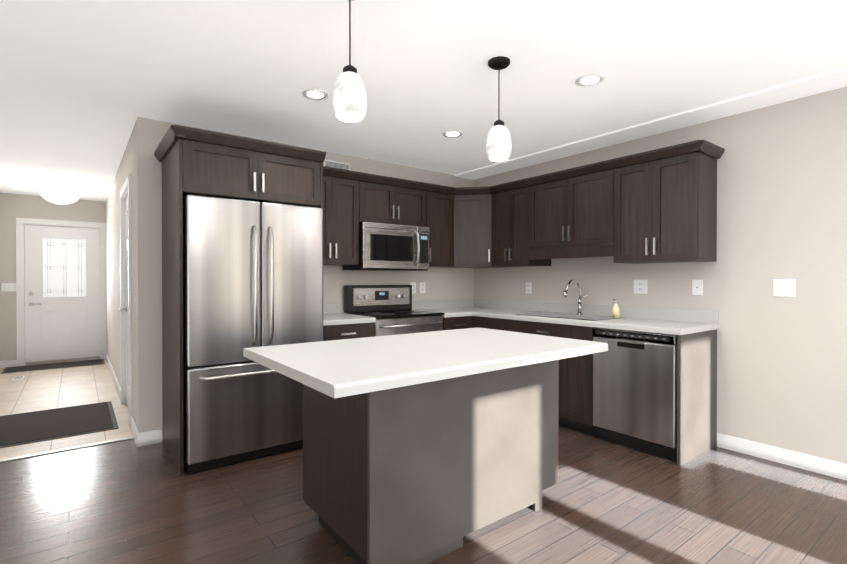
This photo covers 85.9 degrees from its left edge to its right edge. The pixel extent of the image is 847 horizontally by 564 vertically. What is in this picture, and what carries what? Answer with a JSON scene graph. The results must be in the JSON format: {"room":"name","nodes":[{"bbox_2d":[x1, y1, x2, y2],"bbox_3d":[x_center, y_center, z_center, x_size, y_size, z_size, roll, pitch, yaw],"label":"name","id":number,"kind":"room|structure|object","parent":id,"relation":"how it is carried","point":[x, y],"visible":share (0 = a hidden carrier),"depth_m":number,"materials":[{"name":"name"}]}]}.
{"room":"kitchen","nodes":[
{"label":"kitchen","id":0,"kind":"room"},
{"bbox_2d":[0,193,105,360],"bbox_3d":[-5.473,-0.024,6.755,1.490,2.450,0.120,0,0,-37],"label":"wall","id":1,"kind":"structure","parent":0,"point":[13,207],"depth_m":6.44,"materials":[{"name":"grey paint"}]},
{"bbox_2d":[2,283,15,290],"bbox_3d":[-5.828,0.074,6.405,0.160,0.118,0.009,0,0,-37],"label":"light switch","id":2,"kind":"object","parent":1,"relation":"attached to","point":[5,286],"depth_m":6.40,"materials":[{"name":"white plastic"}]},
{"bbox_2d":[16,218,106,365],"bbox_3d":[-5.384,0.144,6.814,1.050,2.115,0.136,0,0,-37],"label":"door frame","id":3,"kind":"structure","parent":1,"relation":"attached to","point":[20,244],"depth_m":6.54,"materials":[{"name":"white wood"}]},
{"bbox_2d":[24,224,99,364],"bbox_3d":[-5.362,0.185,6.796,0.890,2.024,0.103,0,0,-37],"label":"front door","id":4,"kind":"structure","parent":1,"relation":"in","point":[62,296],"depth_m":6.79,"materials":[{"name":"white wood"}]},
{"bbox_2d":[0,359,132,459],"bbox_3d":[-4.134,1.241,5.005,1.490,0.063,4.540,0,0,-37],"label":"floor","id":5,"kind":"structure","parent":0,"point":[37,390],"depth_m":4.81,"materials":[{"name":"beige tile"}]},
{"bbox_2d":[12,375,24,379],"bbox_3d":[-5.077,1.202,5.707,0.100,0.006,0.260,0,0,-37],"label":"floor vent","id":6,"kind":"object","parent":5,"relation":"in","point":[18,377],"visible":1,"depth_m":5.71,"materials":[{"name":"white"}]},
{"bbox_2d":[1,359,104,373],"bbox_3d":[-5.244,1.194,6.504,1.120,0.011,0.510,0,0,-37],"label":"door mat","id":7,"kind":"object","parent":5,"relation":"on","point":[51,366],"visible":0.98,"depth_m":6.42,"materials":[{"name":"grey"}]},
{"bbox_2d":[0,401,118,447],"bbox_3d":[-3.287,1.211,3.859,1.110,0.011,1.050,0,0,-37],"label":"door mat","id":8,"kind":"object","parent":5,"relation":"on","point":[34,427],"visible":1,"depth_m":3.88,"materials":[{"name":"grey"}]},
{"bbox_2d":[106,122,136,426],"bbox_3d":[-3.520,-0.015,5.321,0.120,2.450,4.530,0,0,-37],"label":"wall","id":9,"kind":"structure","parent":0,"point":[127,165],"depth_m":4.99,"materials":[{"name":"grey paint"}]},
{"bbox_2d":[105,353,120,400],"bbox_3d":[-3.989,1.157,5.838,0.019,0.100,3.150,0,0,-37],"label":"baseboard","id":10,"kind":"structure","parent":9,"relation":"attached to","point":[118,388],"depth_m":5.52,"materials":[{"name":"white wood"}]},
{"bbox_2d":[119,196,128,407],"bbox_3d":[-2.728,0.195,4.200,0.099,2.021,0.800,0,0,-37],"label":"closet door","id":11,"kind":"structure","parent":9,"relation":"in","point":[127,366],"depth_m":4.44,"materials":[{"name":"white wood"}]},
{"bbox_2d":[120,174,131,426],"bbox_3d":[-2.699,0.157,4.231,0.136,2.120,0.960,0,0,-37],"label":"door frame","id":12,"kind":"structure","parent":9,"relation":"attached to","point":[125,191],"depth_m":4.52,"materials":[{"name":"white wood"}]},
{"bbox_2d":[130,415,140,446],"bbox_3d":[-2.288,1.171,3.599,0.014,0.100,0.554,0,0,-37],"label":"baseboard","id":13,"kind":"structure","parent":9,"relation":"attached to","point":[137,435],"depth_m":3.46,"materials":[{"name":"white wood"}]},
{"bbox_2d":[136,117,473,439],"bbox_3d":[-0.795,-0.009,4.473,3.430,2.450,0.120,0,0,-37],"label":"wall","id":14,"kind":"structure","parent":0,"point":[449,283],"depth_m":3.47,"materials":[{"name":"grey paint"}]},
{"bbox_2d":[324,159,349,169],"bbox_3d":[-0.827,-1.094,4.360,0.270,0.120,0.010,0,0,-37],"label":"air vent","id":15,"kind":"object","parent":14,"relation":"in","point":[336,164],"visible":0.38,"depth_m":4.35,"materials":[{"name":"white metal"}]},
{"bbox_2d":[323,167,362,265],"bbox_3d":[-0.900,-0.570,4.097,0.539,0.826,0.340,0,0,-37],"label":"upper cabinet","id":16,"kind":"object","parent":14,"relation":"attached to","point":[342,190],"depth_m":4.03,"materials":[{"name":"brown wood"}]},
{"bbox_2d":[363,173,426,226],"bbox_3d":[-0.379,-0.767,4.492,0.768,0.436,0.340,0,0,-37],"label":"upper cabinet","id":17,"kind":"object","parent":14,"relation":"attached to","point":[387,200],"depth_m":4.34,"materials":[{"name":"brown wood"}]},
{"bbox_2d":[342,222,429,270],"bbox_3d":[-0.342,-0.327,4.446,0.760,0.434,0.460,0,0,-37],"label":"over-the-range microwave","id":18,"kind":"object","parent":17,"relation":"attached to","point":[388,247],"visible":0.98,"depth_m":4.28,"materials":[{"name":"silver metal"}]},
{"bbox_2d":[323,298,474,313],"bbox_3d":[-0.300,0.249,4.760,2.291,0.100,0.021,0,0,-37],"label":"backsplash","id":19,"kind":"structure","parent":14,"relation":"attached to","point":[328,308],"depth_m":5.01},
{"bbox_2d":[410,282,415,292],"bbox_3d":[-0.111,0.063,4.913,0.075,0.118,0.009,0,0,-37],"label":"outlet","id":20,"kind":"object","parent":14,"relation":"attached to","point":[413,284],"depth_m":4.91,"materials":[{"name":"white plastic"}]},
{"bbox_2d":[420,282,425,292],"bbox_3d":[-0.008,0.063,4.991,0.075,0.118,0.009,0,0,-37],"label":"outlet","id":21,"kind":"object","parent":14,"relation":"attached to","point":[422,284],"depth_m":4.99,"materials":[{"name":"white plastic"}]},
{"bbox_2d":[427,183,450,266],"bbox_3d":[0.104,-0.575,4.838,0.417,0.826,0.377,0,0,-37],"label":"upper cabinet","id":22,"kind":"object","parent":14,"relation":"attached to","point":[438,196],"depth_m":4.70,"materials":[{"name":"brown wood"}]},
{"bbox_2d":[447,186,494,267],"bbox_3d":[0.543,-0.576,4.990,0.665,0.826,0.665,0,0,-37],"label":"upper cabinet","id":23,"kind":"object","parent":14,"relation":"attached to","point":[470,206],"depth_m":4.79,"materials":[{"name":"brown wood"}]},
{"bbox_2d":[0,425,846,563],"bbox_3d":[0.104,1.260,2.268,4.920,0.060,4.950,0,0,-37],"label":"floor","id":24,"kind":"structure","parent":0,"point":[128,501],"depth_m":2.42,"materials":[{"name":"laminate"}]},
{"bbox_2d":[0,437,133,461],"bbox_3d":[-2.756,1.220,3.195,1.250,0.008,0.034,0,0,-37],"label":"threshold strip","id":25,"kind":"object","parent":24,"relation":"on","point":[49,452],"depth_m":3.30,"materials":[{"name":"silver metal"}]},
{"bbox_2d":[154,125,325,474],"bbox_3d":[-1.386,0.122,3.443,1.030,2.201,0.797,0,0,-37],"label":"cabinet","id":26,"kind":"object","parent":24,"relation":"on","point":[199,162],"visible":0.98,"depth_m":3.12,"materials":[{"name":"brown wood"}]},
{"bbox_2d":[183,195,322,472],"bbox_3d":[-1.328,0.335,3.410,0.916,1.775,0.869,0,0,-37],"label":"fridge","id":27,"kind":"object","parent":24,"relation":"on","point":[252,273],"visible":0.71,"depth_m":3.04,"materials":[{"name":"silver metal"}]},
{"bbox_2d":[323,322,374,340],"bbox_3d":[-0.816,0.781,3.993,0.539,0.875,0.621,0,0,-37],"label":"base cabinet","id":28,"kind":"object","parent":24,"relation":"on","point":[331,330],"depth_m":3.74,"materials":[{"name":"black wood"}]},
{"bbox_2d":[323,314,374,321],"bbox_3d":[-0.812,0.324,3.988,0.539,0.040,0.629,0,0,-37],"label":"countertop","id":29,"kind":"structure","parent":28,"relation":"on","point":[326,317],"depth_m":3.86,"materials":[{"name":"white stone"}]},
{"bbox_2d":[344,285,443,336],"bbox_3d":[-0.270,0.624,4.358,0.766,1.185,0.645,0,0,-37],"label":"range","id":30,"kind":"object","parent":24,"relation":"on","point":[386,302],"visible":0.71,"depth_m":4.37,"materials":[{"name":"silver metal"}]},
{"bbox_2d":[302,359,558,563],"bbox_3d":[0.055,0.791,2.470,1.221,0.876,0.715,0,0,-37],"label":"kitchen island","id":31,"kind":"object","parent":24,"relation":"on","point":[423,448],"depth_m":2.07,"materials":[{"name":"black wood"}]},
{"bbox_2d":[243,327,607,398],"bbox_3d":[0.043,0.334,2.260,1.540,0.040,0.970,0,0,-37],"label":"island countertop","id":32,"kind":"structure","parent":31,"relation":"on","point":[337,369],"depth_m":1.96,"materials":[{"name":"white stone"}]},
{"bbox_2d":[442,314,466,329],"bbox_3d":[0.161,0.777,4.737,0.375,0.875,0.621,0,0,-37],"label":"base cabinet","id":33,"kind":"object","parent":24,"relation":"on","point":[453,321],"depth_m":4.45,"materials":[{"name":"black wood"}]},
{"bbox_2d":[467,314,510,330],"bbox_3d":[0.866,0.778,4.575,0.665,0.875,0.530,0,0,-37],"label":"base cabinet","id":34,"kind":"object","parent":24,"relation":"on","point":[473,320],"depth_m":4.42,"materials":[{"name":"black wood"}]},
{"bbox_2d":[420,306,494,317],"bbox_3d":[0.405,0.318,4.915,0.982,0.040,0.629,0,0,-37],"label":"countertop","id":35,"kind":"structure","parent":34,"relation":"on","point":[446,310],"depth_m":4.93,"materials":[{"name":"white stone"}]},
{"bbox_2d":[511,318,634,436],"bbox_3d":[1.281,0.781,4.066,0.620,0.875,0.900,0,0,-37],"label":"base cabinet","id":36,"kind":"object","parent":24,"relation":"on","point":[575,387],"depth_m":3.68,"materials":[{"name":"black wood"}]},
{"bbox_2d":[471,310,718,333],"bbox_3d":[1.340,0.324,3.980,0.628,0.040,1.991,0,0,-37],"label":"countertop","id":37,"kind":"structure","parent":36,"relation":"on","point":[654,325],"depth_m":3.45,"materials":[{"name":"white stone"}]},
{"bbox_2d":[535,310,606,321],"bbox_3d":[1.270,0.395,4.042,0.385,0.190,0.800,0,0,-37],"label":"sink","id":38,"kind":"object","parent":37,"relation":"in","point":[542,313],"depth_m":4.11,"materials":[{"name":"silver metal"}]},
{"bbox_2d":[562,278,588,313],"bbox_3d":[1.367,0.133,4.104,0.286,0.333,0.110,0,0,-37],"label":"faucet","id":39,"kind":"object","parent":37,"relation":"on","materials":[{"name":"silver metal"}]},
{"bbox_2d":[593,327,676,461],"bbox_3d":[1.710,0.788,3.440,0.583,0.869,0.604,0,0,-37],"label":"dishwasher","id":40,"kind":"object","parent":24,"relation":"on","point":[635,390],"visible":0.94,"depth_m":3.24,"materials":[{"name":"silver metal"}]},
{"bbox_2d":[0,0,846,201],"bbox_3d":[-1.271,-1.282,4.059,4.920,0.100,9.490,0,0,-37],"label":"ceiling","id":41,"kind":"structure","parent":0,"point":[84,84],"depth_m":2.61,"materials":[{"name":"white paint"}]},
{"bbox_2d":[40,179,79,203],"bbox_3d":[-4.445,-1.099,5.571,0.376,0.285,0.376,0,0,-37],"label":"light","id":42,"kind":"object","parent":41,"relation":"attached to","point":[58,198],"visible":1,"depth_m":5.49,"materials":[{"name":"white glass"}]},
{"bbox_2d":[302,89,328,99],"bbox_3d":[-0.707,-1.222,2.971,0.170,0.006,0.170,0,0,-37],"label":"recessed light","id":43,"kind":"object","parent":41,"relation":"in","point":[314,94],"visible":1,"depth_m":2.96,"materials":[{"name":"white"}]},
{"bbox_2d":[333,0,366,121],"bbox_3d":[-0.304,-0.948,1.883,0.140,0.540,0.140,0,0,-37],"label":"pendant light","id":44,"kind":"object","parent":41,"relation":"hanging from","point":[349,99],"visible":1,"depth_m":1.84,"materials":[{"name":"white glass"}]},
{"bbox_2d":[443,131,462,137],"bbox_3d":[0.243,-1.227,3.782,0.170,0.006,0.170,0,0,-37],"label":"recessed light","id":45,"kind":"object","parent":41,"relation":"in","point":[452,134],"visible":1,"depth_m":3.78,"materials":[{"name":"white"}]},
{"bbox_2d":[486,56,511,160],"bbox_3d":[0.419,-0.952,2.526,0.140,0.540,0.140,0,0,-37],"label":"pendant light","id":46,"kind":"object","parent":41,"relation":"hanging from","point":[499,145],"visible":1,"depth_m":2.48,"materials":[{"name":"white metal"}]},
{"bbox_2d":[575,74,604,86],"bbox_3d":[1.009,-1.220,2.758,0.170,0.006,0.170,0,0,-37],"label":"recessed light","id":47,"kind":"object","parent":41,"relation":"in","point":[588,80],"visible":1,"depth_m":2.75,"materials":[{"name":"white"}]},
{"bbox_2d":[455,67,846,179],"bbox_3d":[1.876,-1.221,3.532,0.310,0.015,4.600,0,0,-37],"label":"soffit","id":48,"kind":"object","parent":41,"relation":"attached to","point":[816,84],"depth_m":3.40,"materials":[{"name":"white paint"}]},
{"bbox_2d":[474,87,846,463],"bbox_3d":[2.047,-0.004,3.670,0.120,2.450,4.840,0,0,-37],"label":"wall","id":49,"kind":"structure","parent":0,"point":[781,214],"depth_m":3.15,"materials":[{"name":"grey paint"}]},
{"bbox_2d":[491,181,514,266],"bbox_3d":[0.906,-0.574,4.751,0.376,0.826,0.352,0,0,-37],"label":"upper cabinet","id":50,"kind":"object","parent":49,"relation":"attached to","point":[502,195],"depth_m":4.64,"materials":[{"name":"brown wood"}]},
{"bbox_2d":[526,282,531,293],"bbox_3d":[1.107,0.064,4.800,0.008,0.118,0.075,0,0,-37],"label":"outlet","id":51,"kind":"object","parent":49,"relation":"attached to","point":[528,284],"depth_m":4.79,"materials":[{"name":"white plastic"}]},
{"bbox_2d":[515,176,558,266],"bbox_3d":[1.070,-0.573,4.566,0.340,0.826,0.370,0,0,-37],"label":"upper cabinet","id":52,"kind":"object","parent":49,"relation":"attached to","point":[526,255],"depth_m":4.40,"materials":[{"name":"brown wood"}]},
{"bbox_2d":[535,159,614,250],"bbox_3d":[1.408,-0.648,4.122,0.340,0.671,0.860,0,0,-37],"label":"upper cabinet","id":53,"kind":"object","parent":49,"relation":"attached to","point":[575,207],"depth_m":3.95,"materials":[{"name":"brown wood"}]},
{"bbox_2d":[475,298,718,321],"bbox_3d":[1.397,0.251,4.405,0.020,0.100,2.599,0,0,-37],"label":"backsplash","id":54,"kind":"structure","parent":49,"relation":"attached to","point":[676,314],"depth_m":3.93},
{"bbox_2d":[634,280,646,293],"bbox_3d":[1.833,0.039,3.847,0.008,0.118,0.115,0,0,-37],"label":"outlet","id":55,"kind":"object","parent":49,"relation":"attached to","point":[640,286],"depth_m":3.84,"materials":[{"name":"white plastic"}]},
{"bbox_2d":[603,140,718,263],"bbox_3d":[1.840,-0.567,3.555,0.340,0.826,0.683,0,0,-37],"label":"upper cabinet","id":56,"kind":"object","parent":49,"relation":"attached to","point":[659,205],"depth_m":3.36,"materials":[{"name":"brown wood"}]},
{"bbox_2d":[692,280,702,294],"bbox_3d":[2.101,0.041,3.494,0.009,0.118,0.075,0,0,-37],"label":"light switch","id":57,"kind":"object","parent":49,"relation":"attached to","point":[697,285],"depth_m":3.49,"materials":[{"name":"white plastic"}]},
{"bbox_2d":[717,433,846,479],"bbox_3d":[2.786,1.178,2.596,0.014,0.100,1.985,0,0,-37],"label":"baseboard","id":58,"kind":"structure","parent":49,"relation":"attached to","point":[827,467],"depth_m":3.06,"materials":[{"name":"white wood"}]},
{"bbox_2d":[773,279,795,296],"bbox_3d":[2.428,0.039,3.063,0.010,0.118,0.120,0,0,-37],"label":"light switch","id":59,"kind":"object","parent":49,"relation":"attached to","point":[784,287],"depth_m":3.06,"materials":[{"name":"white plastic"}]}
]}

